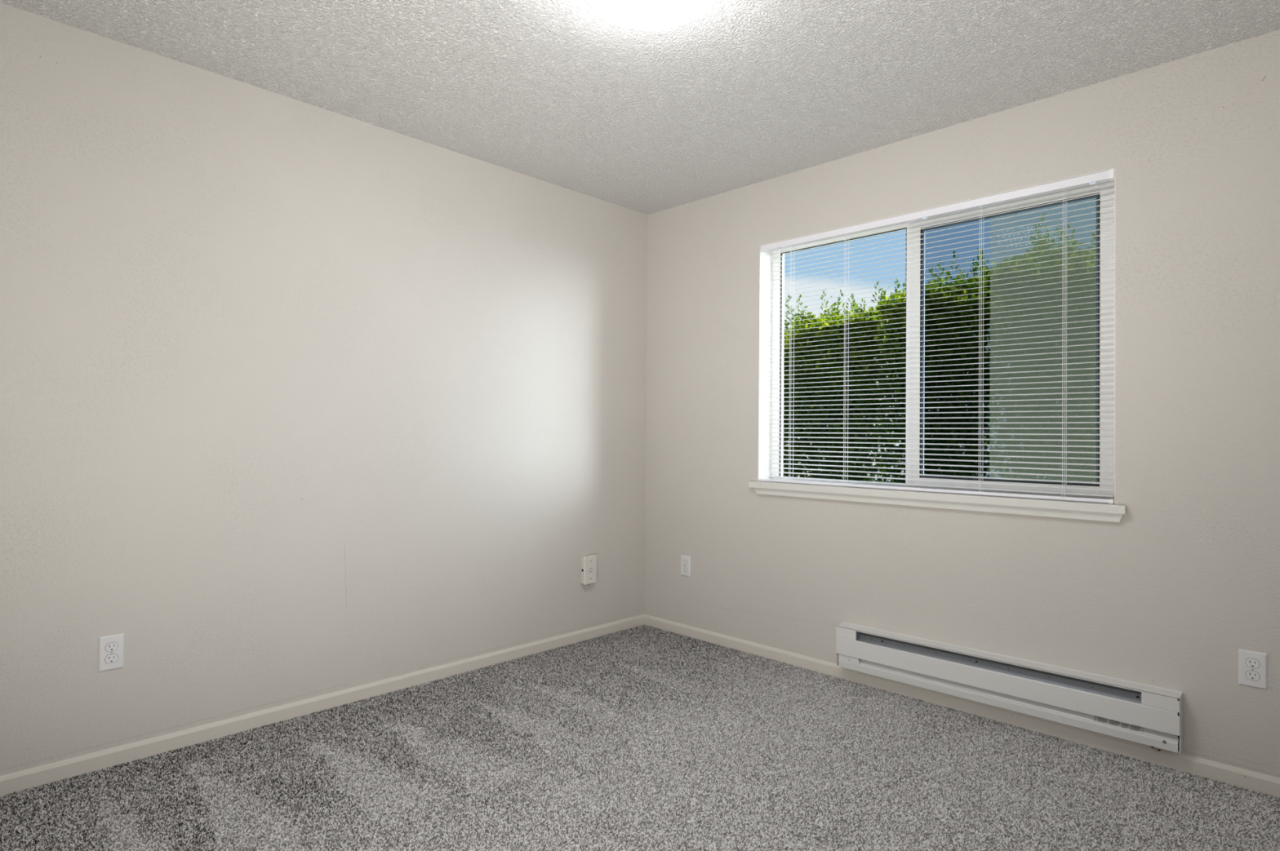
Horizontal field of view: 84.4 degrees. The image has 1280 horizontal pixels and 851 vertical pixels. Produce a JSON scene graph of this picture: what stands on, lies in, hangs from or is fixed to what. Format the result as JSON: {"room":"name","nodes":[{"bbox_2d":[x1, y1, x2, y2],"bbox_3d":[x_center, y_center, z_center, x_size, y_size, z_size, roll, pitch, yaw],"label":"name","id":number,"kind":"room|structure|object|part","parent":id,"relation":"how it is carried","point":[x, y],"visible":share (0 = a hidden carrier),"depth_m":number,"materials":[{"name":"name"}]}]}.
{"room":"empty bedroom","nodes":[
{"label":"empty bedroom","id":0,"kind":"room"},
{"bbox_2d":[0,2,647,776],"bbox_3d":[-1.197,-0.057,3.042,0.161,2.440,3.670,0,-1,45],"label":"wall","id":1,"kind":"structure","parent":0,"point":[299,400],"depth_m":2.69,"materials":[{"name":"grey paint"}]},
{"bbox_2d":[97,633,124,672],"bbox_3d":[-1.759,0.756,2.350,0.008,0.114,0.070,0,-1,45],"label":"duplex outlet","id":2,"kind":"object","parent":1,"relation":"attached to","point":[111,648],"visible":1,"depth_m":2.35,"materials":[{"name":"white plastic"}]},
{"bbox_2d":[105,654,117,663],"bbox_3d":[-1.758,0.776,2.348,0.003,0.028,0.034,0,-1,45],"label":"receptacle","id":3,"kind":"object","parent":2,"relation":"attached to","point":[109,659],"depth_m":2.35,"materials":[{"name":"white plastic"}]},
{"bbox_2d":[105,642,118,652],"bbox_3d":[-1.757,0.737,2.349,0.003,0.028,0.034,0,-1,45],"label":"receptacle","id":4,"kind":"object","parent":2,"relation":"attached to","point":[109,646],"depth_m":2.35,"materials":[{"name":"white plastic"}]},
{"bbox_2d":[0,614,644,796],"bbox_3d":[-1.147,1.117,2.968,0.012,0.060,3.350,0,-1,45],"label":"baseboard","id":5,"kind":"structure","parent":1,"relation":"attached to","point":[31,778],"depth_m":2.70,"materials":[{"name":"white paint"}]},
{"bbox_2d":[581,555,596,587],"bbox_3d":[-0.274,0.792,3.832,0.045,0.174,0.089,0,-1,45],"label":"cable jack","id":6,"kind":"object","parent":1,"relation":"attached to","point":[588,563],"visible":1,"depth_m":3.81,"materials":[{"name":"white plastic"}]},
{"bbox_2d":[0,0,1279,214],"bbox_3d":[0.011,-1.340,1.880,3.520,0.120,3.670,0,-1,45],"label":"ceiling","id":7,"kind":"structure","parent":0,"point":[738,94],"depth_m":2.48,"materials":[{"name":"white paint"}]},
{"bbox_2d":[587,0,711,31],"bbox_3d":[0.026,-1.225,1.980,0.393,0.108,0.393,0,-1,45],"label":"ceiling lamp","id":8,"kind":"object","parent":7,"relation":"attached to","point":[639,15],"visible":1,"depth_m":2.01,"materials":[{"name":"beige glass"}]},
{"bbox_2d":[0,626,1279,850],"bbox_3d":[-0.011,1.183,1.849,3.520,0.074,3.670,0,-1,45],"label":"floor","id":9,"kind":"structure","parent":0,"point":[646,627],"depth_m":2.15,"materials":[{"name":"grey carpet"}]},
{"bbox_2d":[0,625,1279,850],"bbox_3d":[-0.008,1.141,1.852,3.189,0.006,3.329,0,-1,45],"label":"carpet","id":10,"kind":"object","parent":9,"relation":"on","point":[615,645],"visible":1,"depth_m":2.30,"materials":[{"name":"grey carpet"}]},
{"bbox_2d":[644,29,1279,778],"bbox_3d":[1.226,-0.034,3.110,3.200,2.440,0.174,0,-1,45],"label":"wall","id":11,"kind":"structure","parent":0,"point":[1167,595],"depth_m":2.61,"materials":[{"name":"grey paint"}]},
{"bbox_2d":[680,555,690,577],"bbox_3d":[0.253,0.785,3.943,0.070,0.114,0.008,0,-1,45],"label":"duplex outlet","id":12,"kind":"object","parent":11,"relation":"attached to","point":[685,560],"visible":1,"depth_m":3.94,"materials":[{"name":"white plastic"}]},
{"bbox_2d":[682,567,687,572],"bbox_3d":[0.251,0.804,3.941,0.034,0.028,0.003,0,-1,45],"label":"receptacle","id":13,"kind":"object","parent":12,"relation":"attached to","point":[684,569],"depth_m":3.94,"materials":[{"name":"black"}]},
{"bbox_2d":[682,560,687,565],"bbox_3d":[0.251,0.765,3.941,0.034,0.028,0.003,0,-1,45],"label":"receptacle","id":14,"kind":"object","parent":12,"relation":"attached to","point":[684,562],"depth_m":3.94,"materials":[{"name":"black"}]},
{"bbox_2d":[760,168,1114,504],"bbox_3d":[1.171,-0.320,3.090,1.534,1.210,0.048,0,-1,45],"label":"window blind","id":15,"kind":"object","parent":11,"relation":"attached to","point":[1108,175],"visible":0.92,"depth_m":2.95,"materials":[{"name":"white plastic"}]},
{"bbox_3d":[0.754,-0.310,3.507,0.009,1.169,0.029,0,-1,45],"label":"ladder cord","id":16,"kind":"part","parent":15,"relation":"part of","materials":[{"name":"white fabric"}]},
{"bbox_3d":[0.965,-0.310,3.300,0.009,1.169,0.029,0,-1,45],"label":"ladder cord","id":17,"kind":"part","parent":15,"relation":"part of","materials":[{"name":"white fabric"}]},
{"bbox_3d":[1.177,-0.311,3.091,0.009,1.169,0.029,0,-1,45],"label":"ladder cord","id":18,"kind":"part","parent":15,"relation":"part of","materials":[{"name":"white fabric"}]},
{"bbox_3d":[1.168,0.277,3.087,1.528,0.014,0.030,0,-1,45],"label":"rail","id":19,"kind":"part","parent":15,"relation":"part of","materials":[{"name":"white plastic"}]},
{"bbox_3d":[1.392,-0.312,2.879,0.009,1.169,0.029,0,-1,45],"label":"ladder cord","id":20,"kind":"part","parent":15,"relation":"part of","materials":[{"name":"white fabric"}]},
{"bbox_3d":[1.606,-0.312,2.668,0.009,1.169,0.029,0,-1,45],"label":"ladder cord","id":21,"kind":"part","parent":15,"relation":"part of","materials":[{"name":"white fabric"}]},
{"bbox_2d":[748,168,1127,522],"bbox_3d":[1.202,-0.291,3.124,1.615,1.279,0.185,0,-1,45],"label":"window","id":22,"kind":"structure","parent":11,"relation":"attached to","point":[1100,512],"depth_m":3.03,"materials":[{"name":"white paint"}]},
{"bbox_3d":[1.183,0.301,3.102,1.615,0.031,0.145,0,-1,45],"label":"sill","id":23,"kind":"part","parent":22,"relation":"part of","materials":[{"name":"white paint"}]},
{"bbox_3d":[1.254,-0.308,3.175,1.541,1.235,0.040,0,-1,45],"label":"frame","id":24,"kind":"part","parent":22,"relation":"part of","materials":[{"name":"white plastic"}]},
{"bbox_3d":[1.490,-0.321,2.896,0.807,1.190,0.024,0,-1,45],"label":"sash frame","id":25,"kind":"part","parent":22,"relation":"part of","materials":[{"name":"white plastic"}]},
{"bbox_2d":[644,614,1279,798],"bbox_3d":[1.160,1.139,3.039,3.200,0.060,0.012,0,-1,45],"label":"baseboard","id":26,"kind":"structure","parent":11,"relation":"attached to","point":[1256,782],"depth_m":2.75,"materials":[{"name":"white paint"}]},
{"bbox_2d":[835,622,1182,753],"bbox_3d":[1.363,1.000,2.803,1.256,0.190,0.066,-1,-1,45],"label":"baseboard heater","id":27,"kind":"object","parent":11,"relation":"attached to","point":[1148,715],"visible":1,"depth_m":2.69,"materials":[{"name":"white metal"}]},
{"bbox_3d":[0.917,1.005,3.244,0.002,0.189,0.064,-1,-1,45],"label":"plate","id":28,"kind":"part","parent":27,"relation":"part of","materials":[{"name":"white metal"}]},
{"bbox_3d":[1.341,0.914,2.786,1.053,0.004,0.004,-1,-1,45],"label":"rail","id":29,"kind":"part","parent":27,"relation":"part of","materials":[{"name":"white metal"}]},
{"bbox_2d":[835,622,1182,698],"bbox_3d":[1.365,0.908,2.805,1.256,0.007,0.065,0,-1,45],"label":"hood","id":30,"kind":"object","parent":27,"relation":"attached to","point":[1171,693],"depth_m":2.71,"materials":[{"name":"white metal"}]},
{"bbox_2d":[1097,717,1141,731],"bbox_3d":[1.677,1.047,2.474,0.128,0.013,0.009,-1,-1,45],"label":"print","id":31,"kind":"object","parent":27,"relation":"on","point":[1113,724],"depth_m":2.47,"materials":[{"name":"grey metal"}]},
{"bbox_3d":[1.811,0.996,2.364,0.002,0.189,0.064,-1,-1,45],"label":"plate","id":32,"kind":"part","parent":27,"relation":"part of","materials":[{"name":"white metal"}]},
{"bbox_2d":[1153,746,1170,752],"bbox_3d":[1.785,1.107,2.413,0.048,0.015,0.020,0,-1,45],"label":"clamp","id":33,"kind":"object","parent":11,"relation":"attached to","point":[1154,748],"visible":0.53,"depth_m":2.41,"materials":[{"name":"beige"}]},
{"bbox_2d":[1238,648,1267,689],"bbox_3d":[1.962,0.781,2.260,0.070,0.114,0.008,0,-1,45],"label":"duplex outlet","id":34,"kind":"object","parent":11,"relation":"attached to","point":[1252,665],"visible":1,"depth_m":2.26,"materials":[{"name":"white plastic"}]},
{"bbox_2d":[1245,671,1259,680],"bbox_3d":[1.960,0.800,2.259,0.034,0.028,0.003,0,-1,45],"label":"receptacle","id":35,"kind":"object","parent":34,"relation":"attached to","point":[1250,675],"depth_m":2.26,"materials":[{"name":"white plastic"}]},
{"bbox_2d":[1245,658,1259,668],"bbox_3d":[1.960,0.761,2.259,0.034,0.028,0.003,0,-1,45],"label":"receptacle","id":36,"kind":"object","parent":34,"relation":"attached to","point":[1250,663],"depth_m":2.26,"materials":[{"name":"white plastic"}]},
{"label":"outside","id":37,"kind":"structure","parent":0,"visible":0},
{"bbox_3d":[4.982,1.743,10.626,26.000,0.100,15.820,0,-1,45],"label":"ground","id":38,"kind":"structure","parent":37,"visible":0},
{"bbox_2d":[782,313,819,478],"bbox_3d":[2.228,-0.188,12.674,1.644,3.771,1.751,0,-1,45],"label":"shrub","id":39,"kind":"object","parent":38,"relation":"on","point":[784,332],"visible":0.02,"depth_m":12.15,"materials":[{"name":"green plant"}]},
{"bbox_2d":[782,280,899,483],"bbox_3d":[3.352,-0.285,11.547,1.630,3.960,1.719,0,-1,45],"label":"shrub","id":40,"kind":"object","parent":38,"relation":"on","point":[870,313],"visible":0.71,"depth_m":11.04,"materials":[{"name":"green plant"}]},
{"bbox_2d":[870,248,1010,483],"bbox_3d":[4.508,-0.385,10.437,1.638,4.150,1.739,0,-1,45],"label":"shrub","id":41,"kind":"object","parent":38,"relation":"on","point":[971,281],"visible":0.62,"depth_m":9.89,"materials":[{"name":"green plant"}]},
{"bbox_2d":[984,212,1096,482],"bbox_3d":[5.643,-0.550,9.313,1.659,4.473,1.796,0,-1,45],"label":"shrub","id":42,"kind":"object","parent":38,"relation":"on","point":[1093,293],"visible":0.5,"depth_m":8.95,"materials":[{"name":"green plant"}]}
]}

